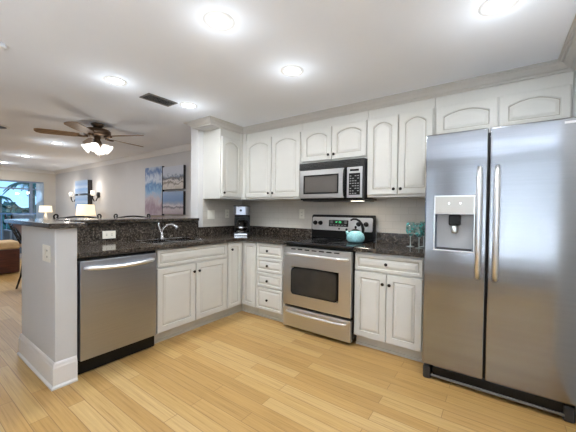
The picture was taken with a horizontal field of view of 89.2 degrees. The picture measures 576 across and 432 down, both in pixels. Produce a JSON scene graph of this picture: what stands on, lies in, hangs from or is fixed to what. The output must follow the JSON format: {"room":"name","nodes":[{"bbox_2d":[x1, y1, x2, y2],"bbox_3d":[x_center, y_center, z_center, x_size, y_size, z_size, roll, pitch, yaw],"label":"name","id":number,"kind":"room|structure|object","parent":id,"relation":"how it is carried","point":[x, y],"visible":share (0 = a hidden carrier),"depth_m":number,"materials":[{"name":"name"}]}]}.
{"room":"kitchen","nodes":[
{"label":"kitchen","id":0,"kind":"room"},
{"bbox_2d":[0,170,55,218],"bbox_3d":[-8.161,-0.130,6.721,0.100,2.310,4.550,1,1,35],"label":"wall","id":1,"kind":"structure","parent":0,"point":[48,179],"depth_m":8.32,"materials":[{"name":"beige paint"}]},
{"bbox_2d":[0,179,43,218],"bbox_3d":[-8.096,0.039,6.817,0.050,1.970,3.780,1,1,35],"label":"window","id":2,"kind":"structure","parent":1,"relation":"in","point":[30,188],"depth_m":8.11,"materials":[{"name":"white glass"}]},
{"bbox_2d":[22,221,175,361],"bbox_3d":[-1.438,0.622,2.906,0.796,1.098,1.661,1,1,35],"label":"wall","id":3,"kind":"structure","parent":0,"point":[49,290],"depth_m":2.09,"materials":[{"name":"paint"}]},
{"bbox_2d":[13,224,21,234],"bbox_3d":[-2.340,0.126,2.597,0.330,0.118,0.090,1,1,35],"label":"corbel","id":4,"kind":"object","parent":3,"relation":"attached to","point":[18,227],"visible":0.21,"depth_m":2.55,"materials":[{"name":"red wood"}]},
{"bbox_2d":[42,244,50,262],"bbox_3d":[-1.722,0.266,2.079,0.155,0.118,0.010,1,1,35],"label":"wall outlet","id":5,"kind":"object","parent":3,"relation":"attached to","point":[46,250],"visible":1,"depth_m":2.07,"materials":[{"name":"white plastic"}]},
{"bbox_2d":[17,333,77,390],"bbox_3d":[-1.453,1.082,2.900,0.848,0.178,1.679,1,1,35],"label":"baseboard","id":6,"kind":"structure","parent":3,"relation":"attached to","point":[55,375],"depth_m":2.08,"materials":[{"name":"white paint"}]},
{"bbox_2d":[4,217,198,228],"bbox_3d":[-1.571,0.050,2.970,1.190,0.035,1.703,1,1,35],"label":"countertop","id":7,"kind":"structure","parent":3,"relation":"on","point":[53,223],"depth_m":2.64,"materials":[{"name":"stone"}]},
{"bbox_2d":[77,221,198,243],"bbox_3d":[-1.589,0.159,3.094,0.021,0.182,1.528,1,1,35],"label":"backsplash","id":8,"kind":"structure","parent":3,"relation":"attached to","point":[92,233],"depth_m":3.05,"materials":[{"name":"stone"}]},
{"bbox_2d":[198,226,233,234],"bbox_3d":[-0.916,0.191,4.029,0.020,0.102,0.772,1,1,35],"label":"backsplash","id":9,"kind":"structure","parent":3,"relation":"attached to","point":[215,229],"depth_m":3.93,"materials":[{"name":"stone"}]},
{"bbox_2d":[55,150,190,217],"bbox_3d":[-3.812,-0.075,6.568,7.360,2.310,0.250,1,1,35],"label":"wall","id":10,"kind":"structure","parent":0,"point":[121,186],"depth_m":6.28,"materials":[{"name":"grey paint"}]},
{"bbox_2d":[69,192,77,201],"bbox_3d":[-5.543,-0.483,7.537,0.140,0.249,0.174,1,1,35],"label":"wall sconce","id":11,"kind":"object","parent":10,"relation":"attached to","point":[70,193],"visible":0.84,"depth_m":7.49,"materials":[{"name":"glass"}]},
{"bbox_2d":[75,180,91,193],"bbox_3d":[-5.065,-0.712,7.236,0.760,0.330,0.103,1,1,35],"label":"picture","id":12,"kind":"object","parent":10,"relation":"attached to","point":[82,186],"visible":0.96,"depth_m":7.11,"materials":[{"name":"blue paper"}]},
{"bbox_2d":[75,195,91,208],"bbox_3d":[-5.069,-0.337,7.243,0.760,0.340,0.103,1,1,35],"label":"picture","id":13,"kind":"object","parent":10,"relation":"attached to","point":[82,199],"visible":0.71,"depth_m":7.12,"materials":[{"name":"blue paper"}]},
{"bbox_2d":[90,191,99,200],"bbox_3d":[-4.485,-0.458,6.783,0.140,0.249,0.174,1,1,35],"label":"wall sconce","id":14,"kind":"object","parent":10,"relation":"attached to","point":[92,193],"visible":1,"depth_m":6.75,"materials":[{"name":"glass"}]},
{"bbox_2d":[0,143,190,173],"bbox_3d":[-5.184,-1.171,4.589,7.180,0.085,4.550,1,1,35],"label":"trim","id":15,"kind":"structure","parent":10,"relation":"attached to","point":[186,147],"depth_m":6.29,"materials":[{"name":"white paint"}]},
{"bbox_2d":[145,166,164,214],"bbox_3d":[-2.482,-0.460,5.431,0.570,0.890,0.048,1,1,35],"label":"picture","id":16,"kind":"object","parent":10,"relation":"attached to","point":[154,190],"visible":0.96,"depth_m":5.39},
{"bbox_2d":[163,165,185,189],"bbox_3d":[-1.981,-0.663,5.072,0.605,0.400,0.048,1,1,35],"label":"picture","id":17,"kind":"object","parent":10,"relation":"attached to","point":[174,177],"visible":1,"depth_m":5.02},
{"bbox_2d":[163,191,185,214],"bbox_3d":[-1.986,-0.228,5.079,0.605,0.400,0.048,1,1,35],"label":"picture","id":18,"kind":"object","parent":10,"relation":"attached to","point":[174,202],"visible":1,"depth_m":5.02},
{"bbox_2d":[191,127,241,226],"bbox_3d":[-0.977,0.001,4.086,0.140,2.310,0.800,1,1,35],"label":"wall column","id":19,"kind":"structure","parent":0,"point":[197,136],"depth_m":3.75,"materials":[{"name":"white paint"}]},
{"bbox_2d":[203,128,240,199],"bbox_3d":[-0.837,-0.654,3.817,0.368,0.865,0.370,1,1,35],"label":"upper cabinet","id":20,"kind":"object","parent":19,"relation":"attached to","point":[221,147],"visible":1,"depth_m":3.69,"materials":[{"name":"beige paint"}]},
{"bbox_2d":[0,0,575,170],"bbox_3d":[-2.933,-1.201,3.076,12.800,0.080,4.900,1,1,35],"label":"ceiling","id":21,"kind":"structure","parent":0,"point":[55,62],"depth_m":2.04,"materials":[{"name":"paint"}]},
{"bbox_2d":[0,42,7,50],"bbox_3d":[-1.922,-1.117,1.913,0.124,0.021,0.124,1,1,35],"label":"smoke detector","id":22,"kind":"object","parent":21,"relation":"attached to","point":[3,47],"visible":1,"depth_m":1.93,"materials":[{"name":"paint"}]},
{"bbox_2d":[0,125,9,128],"bbox_3d":[-3.828,-1.178,3.837,0.270,0.011,0.270,1,1,35],"label":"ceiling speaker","id":23,"kind":"object","parent":21,"relation":"attached to","point":[1,126],"visible":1,"depth_m":3.88,"materials":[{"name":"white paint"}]},
{"bbox_2d":[34,121,143,157],"bbox_3d":[-2.367,-0.954,3.697,1.158,0.419,1.207,1,1,9],"label":"ceiling fan","id":24,"kind":"object","parent":21,"relation":"hanging from","point":[97,132],"visible":1,"depth_m":3.62,"materials":[{"name":"brown wood"}]},
{"bbox_2d":[103,76,126,85],"bbox_3d":[-1.444,-1.129,2.445,0.176,0.005,0.176,1,1,35],"label":"recessed light","id":25,"kind":"object","parent":21,"relation":"in","point":[113,80],"visible":1,"depth_m":2.43,"materials":[{"name":"white paint"}]},
{"bbox_2d":[139,93,177,106],"bbox_3d":[-1.260,-1.131,2.854,0.170,0.009,0.300,1,1,35],"label":"ceiling vent","id":26,"kind":"object","parent":21,"relation":"in","point":[150,97],"visible":1,"depth_m":2.84,"materials":[{"name":"metal"}]},
{"bbox_2d":[179,102,196,108],"bbox_3d":[-1.020,-1.133,2.996,0.176,0.005,0.176,1,1,35],"label":"recessed light","id":27,"kind":"object","parent":21,"relation":"in","point":[189,105],"visible":1,"depth_m":2.99,"materials":[{"name":"white glass"}]},
{"bbox_2d":[197,125,218,130],"bbox_3d":[-0.990,-1.114,3.604,0.292,0.065,0.141,1,1,35],"label":"trim","id":28,"kind":"structure","parent":21,"relation":"attached to","point":[210,127],"depth_m":3.61,"materials":[{"name":"white paint"}]},
{"bbox_2d":[203,11,234,30],"bbox_3d":[-0.391,-1.102,1.657,0.176,0.005,0.176,1,1,35],"label":"recessed light","id":29,"kind":"object","parent":21,"relation":"in","point":[216,20],"visible":1,"depth_m":1.65,"materials":[{"name":"white glass"}]},
{"bbox_2d":[281,65,303,75],"bbox_3d":[0.032,-1.107,2.234,0.176,0.005,0.176,1,1,35],"label":"recessed light","id":30,"kind":"object","parent":21,"relation":"in","point":[290,70],"visible":1,"depth_m":2.22,"materials":[{"name":"white glass"}]},
{"bbox_2d":[478,0,518,15],"bbox_3d":[1.080,-1.082,1.499,0.176,0.005,0.176,1,1,35],"label":"recessed light","id":31,"kind":"object","parent":21,"relation":"in","point":[492,7],"visible":1,"depth_m":1.51,"materials":[{"name":"white glass"}]},
{"bbox_2d":[0,253,575,431],"bbox_3d":[-2.962,1.179,3.116,12.800,0.060,4.900,1,1,35],"label":"floor","id":32,"kind":"structure","parent":0,"point":[242,371],"depth_m":2.00,"materials":[{"name":"brown wood"}]},
{"bbox_2d":[0,240,19,273],"bbox_3d":[-5.710,0.770,5.201,0.590,0.580,1.310,1,1,35],"label":"sofa","id":33,"kind":"object","parent":32,"relation":"on","point":[9,249],"visible":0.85,"depth_m":5.45,"materials":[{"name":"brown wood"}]},
{"bbox_2d":[0,240,19,249],"bbox_3d":[-5.700,0.550,5.199,0.580,0.139,1.300,1,1,35],"label":"cushion","id":34,"kind":"object","parent":33,"relation":"on","point":[4,244],"depth_m":5.46,"materials":[{"name":"beige fabric"}]},
{"bbox_2d":[4,214,21,288],"bbox_3d":[-3.897,0.546,4.457,0.477,1.144,0.556,1,1,37],"label":"bar stool","id":35,"kind":"object","parent":32,"relation":"on","point":[5,216],"visible":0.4,"depth_m":4.35,"materials":[{"name":"black metal"}]},
{"bbox_2d":[3,214,33,253],"bbox_3d":[-6.709,0.487,7.330,0.620,1.090,0.540,1,1,35],"label":"armchair","id":36,"kind":"object","parent":32,"relation":"on","point":[7,234],"visible":0.3,"depth_m":7.08,"materials":[{"name":"grey fabric"}]},
{"bbox_2d":[53,214,101,217],"bbox_3d":[-2.246,0.568,3.288,0.573,1.179,0.491,1,1,35],"label":"bar stool","id":37,"kind":"object","parent":32,"relation":"on","point":[54,214],"visible":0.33,"depth_m":3.42,"materials":[{"name":"black metal"}]},
{"bbox_2d":[77,250,156,374],"bbox_3d":[-1.565,0.735,2.518,0.687,0.862,0.594,1,1,35],"label":"dishwasher","id":38,"kind":"object","parent":32,"relation":"on","point":[116,293],"visible":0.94,"depth_m":2.31,"materials":[{"name":"silver metal"}]},
{"bbox_2d":[113,214,150,217],"bbox_3d":[-1.880,0.564,3.801,0.573,1.179,0.491,1,1,35],"label":"bar stool","id":39,"kind":"object","parent":32,"relation":"on","point":[114,214],"visible":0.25,"depth_m":3.90,"materials":[{"name":"black metal"}]},
{"bbox_2d":[154,242,226,343],"bbox_3d":[-1.178,0.732,3.146,0.648,0.875,0.856,1,1,35],"label":"base cabinet","id":40,"kind":"object","parent":32,"relation":"on","point":[191,281],"visible":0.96,"depth_m":2.92,"materials":[{"name":"beige paint"}]},
{"bbox_2d":[223,241,259,316],"bbox_3d":[-0.604,0.728,3.790,0.835,0.875,0.853,1,1,35],"label":"base cabinet","id":41,"kind":"object","parent":32,"relation":"on","point":[241,257],"visible":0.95,"depth_m":3.44,"materials":[{"name":"beige paint"}]},
{"bbox_2d":[77,221,314,257],"bbox_3d":[-0.851,0.188,3.058,1.266,0.219,2.325,1,1,35],"label":"countertop","id":42,"kind":"structure","parent":41,"relation":"on","point":[90,243],"depth_m":3.11,"materials":[{"name":"black stone"}]},
{"bbox_2d":[102,231,115,238],"bbox_3d":[-1.745,0.183,2.851,0.007,0.075,0.118,1,1,35],"label":"wall outlet","id":43,"kind":"object","parent":42,"relation":"attached to","point":[105,234],"visible":1,"depth_m":2.84,"materials":[{"name":"white plastic"}]},
{"bbox_2d":[157,223,178,238],"bbox_3d":[-1.324,0.162,3.237,0.240,0.178,0.056,1,1,7],"label":"kitchen faucet","id":44,"kind":"object","parent":42,"relation":"on","point":[158,224],"visible":0.94,"depth_m":3.23,"materials":[{"name":"silver metal"}]},
{"bbox_2d":[134,237,204,243],"bbox_3d":[-1.237,0.345,3.071,0.402,0.190,0.592,1,1,35],"label":"sink","id":45,"kind":"object","parent":42,"relation":"in","point":[163,240],"visible":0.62,"depth_m":3.11,"materials":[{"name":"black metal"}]},
{"bbox_2d":[233,205,249,235],"bbox_3d":[-0.602,0.056,3.837,0.218,0.385,0.248,1,1,-3],"label":"coffee maker","id":46,"kind":"object","parent":42,"relation":"on","point":[242,213],"visible":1,"depth_m":3.74,"materials":[{"name":"black plastic"}]},
{"bbox_2d":[256,242,283,321],"bbox_3d":[-0.046,0.740,3.518,0.383,0.875,0.648,1,1,35],"label":"base cabinet","id":47,"kind":"object","parent":32,"relation":"on","point":[270,257],"visible":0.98,"depth_m":3.27,"materials":[{"name":"beige paint"}]},
{"bbox_2d":[283,214,375,342],"bbox_3d":[0.427,0.590,3.107,0.774,1.200,0.704,1,1,35],"label":"electric range","id":48,"kind":"object","parent":32,"relation":"on","point":[319,272],"visible":0.89,"depth_m":2.89,"materials":[{"name":"silver metal"}]},
{"bbox_2d":[284,237,372,248],"bbox_3d":[0.435,0.281,3.106,0.768,0.024,0.560,1,1,35],"label":"cooktop","id":49,"kind":"object","parent":48,"relation":"in","point":[318,242],"depth_m":2.99,"materials":[{"name":"black glass"}]},
{"bbox_2d":[345,218,364,242],"bbox_3d":[0.696,0.147,3.032,0.200,0.250,0.188,1,1,5],"label":"tea kettle","id":50,"kind":"object","parent":48,"relation":"on","point":[354,236],"visible":1,"depth_m":2.98,"materials":[{"name":"teal metal"}]},
{"bbox_2d":[354,252,423,362],"bbox_3d":[1.022,0.765,2.757,0.594,0.875,0.648,1,1,35],"label":"base cabinet","id":51,"kind":"object","parent":32,"relation":"on","point":[388,293],"visible":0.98,"depth_m":2.51,"materials":[{"name":"beige paint"}]},
{"bbox_2d":[354,232,424,257],"bbox_3d":[1.034,0.255,2.744,0.610,0.140,0.649,1,1,35],"label":"countertop","id":52,"kind":"structure","parent":51,"relation":"on","point":[387,243],"depth_m":2.78,"materials":[{"name":"black stone"}]},
{"bbox_2d":[406,222,415,246],"bbox_3d":[1.161,0.173,2.766,0.088,0.230,0.088,1,1,35],"label":"goblet","id":53,"kind":"object","parent":52,"relation":"on","point":[410,235],"visible":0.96,"depth_m":2.76,"materials":[{"name":"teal glass"}]},
{"bbox_2d":[406,222,415,235],"bbox_3d":[1.161,0.124,2.765,0.088,0.130,0.088,1,1,35],"label":"bowl","id":54,"kind":"object","parent":53,"relation":"on","point":[413,222],"depth_m":2.76,"materials":[{"name":"teal glass"}]},
{"bbox_2d":[414,223,424,248],"bbox_3d":[1.183,0.178,2.634,0.086,0.225,0.086,0,1,-39],"label":"goblet","id":55,"kind":"object","parent":52,"relation":"on","point":[421,225],"visible":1,"depth_m":2.63,"materials":[{"name":"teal glass"}]},
{"bbox_2d":[414,223,424,236],"bbox_3d":[1.183,0.130,2.633,0.086,0.128,0.086,0,1,-39],"label":"bowl","id":56,"kind":"object","parent":55,"relation":"on","point":[421,225],"depth_m":2.62,"materials":[{"name":"teal glass"}]},
{"bbox_2d":[422,117,575,423],"bbox_3d":[1.552,0.315,2.207,0.844,1.808,0.848,1,1,35],"label":"refrigerator","id":57,"kind":"object","parent":32,"relation":"on","point":[499,291],"visible":1,"depth_m":1.89,"materials":[{"name":"silver metal"}]},
{"bbox_3d":[-4.605,0.679,6.654,1.200,0.780,0.400,1,1,35],"label":"console table","id":58,"kind":"object","parent":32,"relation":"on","visible":0},
{"bbox_2d":[76,204,95,215],"bbox_3d":[-4.549,0.016,6.572,0.380,0.548,0.380,1,1,35],"label":"table lamp","id":59,"kind":"object","parent":58,"relation":"on","point":[82,209],"visible":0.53,"depth_m":6.43,"materials":[{"name":"white fabric"}]},
{"bbox_3d":[-6.297,0.712,7.640,0.400,0.640,0.400,1,1,35],"label":"side table","id":60,"kind":"object","parent":32,"relation":"on","visible":0},
{"bbox_2d":[39,206,51,218],"bbox_3d":[-6.288,0.064,7.579,0.280,0.655,0.280,1,1,35],"label":"table lamp","id":61,"kind":"object","parent":60,"relation":"on","point":[45,209],"visible":0.63,"depth_m":7.50,"materials":[{"name":"white fabric"}]},
{"bbox_2d":[242,200,376,242],"bbox_3d":[0.750,0.034,3.407,3.742,2.310,0.100,1,1,35],"label":"wall","id":62,"kind":"structure","parent":0,"point":[242,200],"depth_m":3.43,"materials":[{"name":"white paint"}]},
{"bbox_2d":[203,199,241,226],"bbox_3d":[-0.894,-0.043,4.076,0.006,0.367,0.720,1,1,35],"label":"tile","id":63,"kind":"structure","parent":62,"relation":"attached to","point":[219,206],"depth_m":4.01,"materials":[{"name":"white tile"}]},
{"bbox_2d":[207,210,214,218],"bbox_3d":[-1.021,-0.019,3.884,0.010,0.118,0.118,1,1,35],"label":"wall switch","id":64,"kind":"object","parent":63,"relation":"attached to","point":[210,213],"visible":1,"depth_m":3.88,"materials":[{"name":"white plastic"}]},
{"bbox_2d":[225,209,228,217],"bbox_3d":[-0.857,-0.033,4.117,0.007,0.118,0.075,1,1,35],"label":"wall outlet","id":65,"kind":"object","parent":63,"relation":"attached to","point":[226,210],"visible":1,"depth_m":4.11,"materials":[{"name":"white plastic"}]},
{"bbox_2d":[240,124,302,199],"bbox_3d":[-0.141,-0.645,3.746,0.943,0.865,0.369,1,1,35],"label":"upper cabinet","id":66,"kind":"object","parent":62,"relation":"attached to","point":[274,156],"depth_m":3.60,"materials":[{"name":"beige paint"}]},
{"bbox_2d":[250,226,311,236],"bbox_3d":[-0.182,0.201,3.992,1.260,0.102,0.020,1,1,35],"label":"backsplash","id":67,"kind":"structure","parent":62,"relation":"attached to","point":[303,232],"depth_m":3.91,"materials":[{"name":"stone"}]},
{"bbox_2d":[242,198,424,234],"bbox_3d":[0.396,-0.019,3.595,2.654,0.367,0.006,1,1,35],"label":"wall tile","id":68,"kind":"structure","parent":62,"relation":"attached to","point":[392,215],"depth_m":3.40,"materials":[{"name":"white tile"}]},
{"bbox_2d":[299,209,303,218],"bbox_3d":[0.176,-0.026,3.743,0.072,0.120,0.007,1,1,35],"label":"wall outlet","id":69,"kind":"object","parent":68,"relation":"attached to","point":[301,211],"visible":1,"depth_m":3.74,"materials":[{"name":"white plastic"}]},
{"bbox_2d":[302,111,368,163],"bbox_3d":[0.562,-0.823,3.243,0.770,0.474,0.368,1,1,35],"label":"upper cabinet","id":70,"kind":"object","parent":62,"relation":"attached to","point":[344,137],"visible":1,"depth_m":3.09,"materials":[{"name":"beige paint"}]},
{"bbox_2d":[299,158,376,201],"bbox_3d":[0.536,-0.369,3.221,0.757,0.424,0.439,1,1,35],"label":"microwave oven","id":71,"kind":"object","parent":62,"relation":"attached to","point":[345,180],"visible":0.99,"depth_m":3.05,"materials":[{"name":"silver plastic"}]},
{"bbox_2d":[377,232,424,244],"bbox_3d":[1.214,0.234,2.997,0.610,0.102,0.020,1,1,35],"label":"backsplash","id":72,"kind":"structure","parent":62,"relation":"attached to","point":[400,238],"depth_m":3.03,"materials":[{"name":"stone"}]},
{"bbox_2d":[367,98,435,198],"bbox_3d":[1.120,-0.614,2.847,0.598,0.865,0.368,1,1,35],"label":"upper cabinet","id":73,"kind":"object","parent":62,"relation":"attached to","point":[397,134],"visible":0.98,"depth_m":2.72,"materials":[{"name":"beige paint"}]},
{"bbox_2d":[435,71,573,134],"bbox_3d":[1.732,-0.838,2.426,0.872,0.389,0.341,1,1,35],"label":"upper cabinet","id":74,"kind":"object","parent":62,"relation":"attached to","point":[550,97],"visible":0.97,"depth_m":2.25,"materials":[{"name":"beige paint"}]},
{"bbox_2d":[572,69,575,409],"bbox_3d":[1.712,0.076,1.586,0.100,2.310,1.750,1,1,35],"label":"wall","id":75,"kind":"structure","parent":0,"point":[574,78],"depth_m":2.02,"materials":[{"name":"white paint"}]},
{"bbox_2d":[183,15,575,133],"bbox_3d":[0.129,-1.081,2.506,3.592,0.066,1.425,1,1,35],"label":"trim","id":76,"kind":"structure","parent":75,"relation":"attached to","point":[566,61],"depth_m":2.52,"materials":[{"name":"paint"}]},
{"bbox_3d":[-8.577,1.070,7.918,1.880,0.100,6.600,1,1,35],"label":"floor","id":77,"kind":"structure","parent":0,"visible":0},
{"bbox_2d":[0,213,41,239],"bbox_3d":[-9.032,0.419,8.360,0.050,1.015,5.800,1,1,35],"label":"balcony railing","id":78,"kind":"object","parent":77,"relation":"on","point":[0,213],"visible":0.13,"depth_m":8.94,"materials":[{"name":"metal"}]},
{"label":"outside","id":79,"kind":"structure","parent":0,"visible":0},
{"bbox_3d":[-79.723,4.826,91.474,210.400,0.200,230.000,1,1,35],"label":"water","id":80,"kind":"object","parent":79,"visible":0},
{"bbox_2d":[0,195,14,239],"bbox_3d":[-13.311,2.952,13.462,1.108,7.801,1.112,1,1,35],"label":"palm tree","id":81,"kind":"object","parent":80,"relation":"on","point":[1,196],"visible":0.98,"depth_m":13.38,"materials":[{"name":"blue plant"}]},
{"bbox_2d":[2,200,41,229],"bbox_3d":[-31.418,2.118,33.620,7.654,8.839,12.824,1,1,33],"label":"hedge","id":82,"kind":"object","parent":80,"relation":"on","point":[7,207],"visible":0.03,"depth_m":32.32,"materials":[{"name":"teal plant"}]},
{"bbox_2d":[2,182,41,218],"bbox_3d":[-10.398,2.754,11.859,1.705,8.320,1.716,1,1,35],"label":"palm tree","id":83,"kind":"object","parent":80,"relation":"on","point":[35,185],"visible":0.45,"depth_m":11.51,"materials":[{"name":"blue plant"}]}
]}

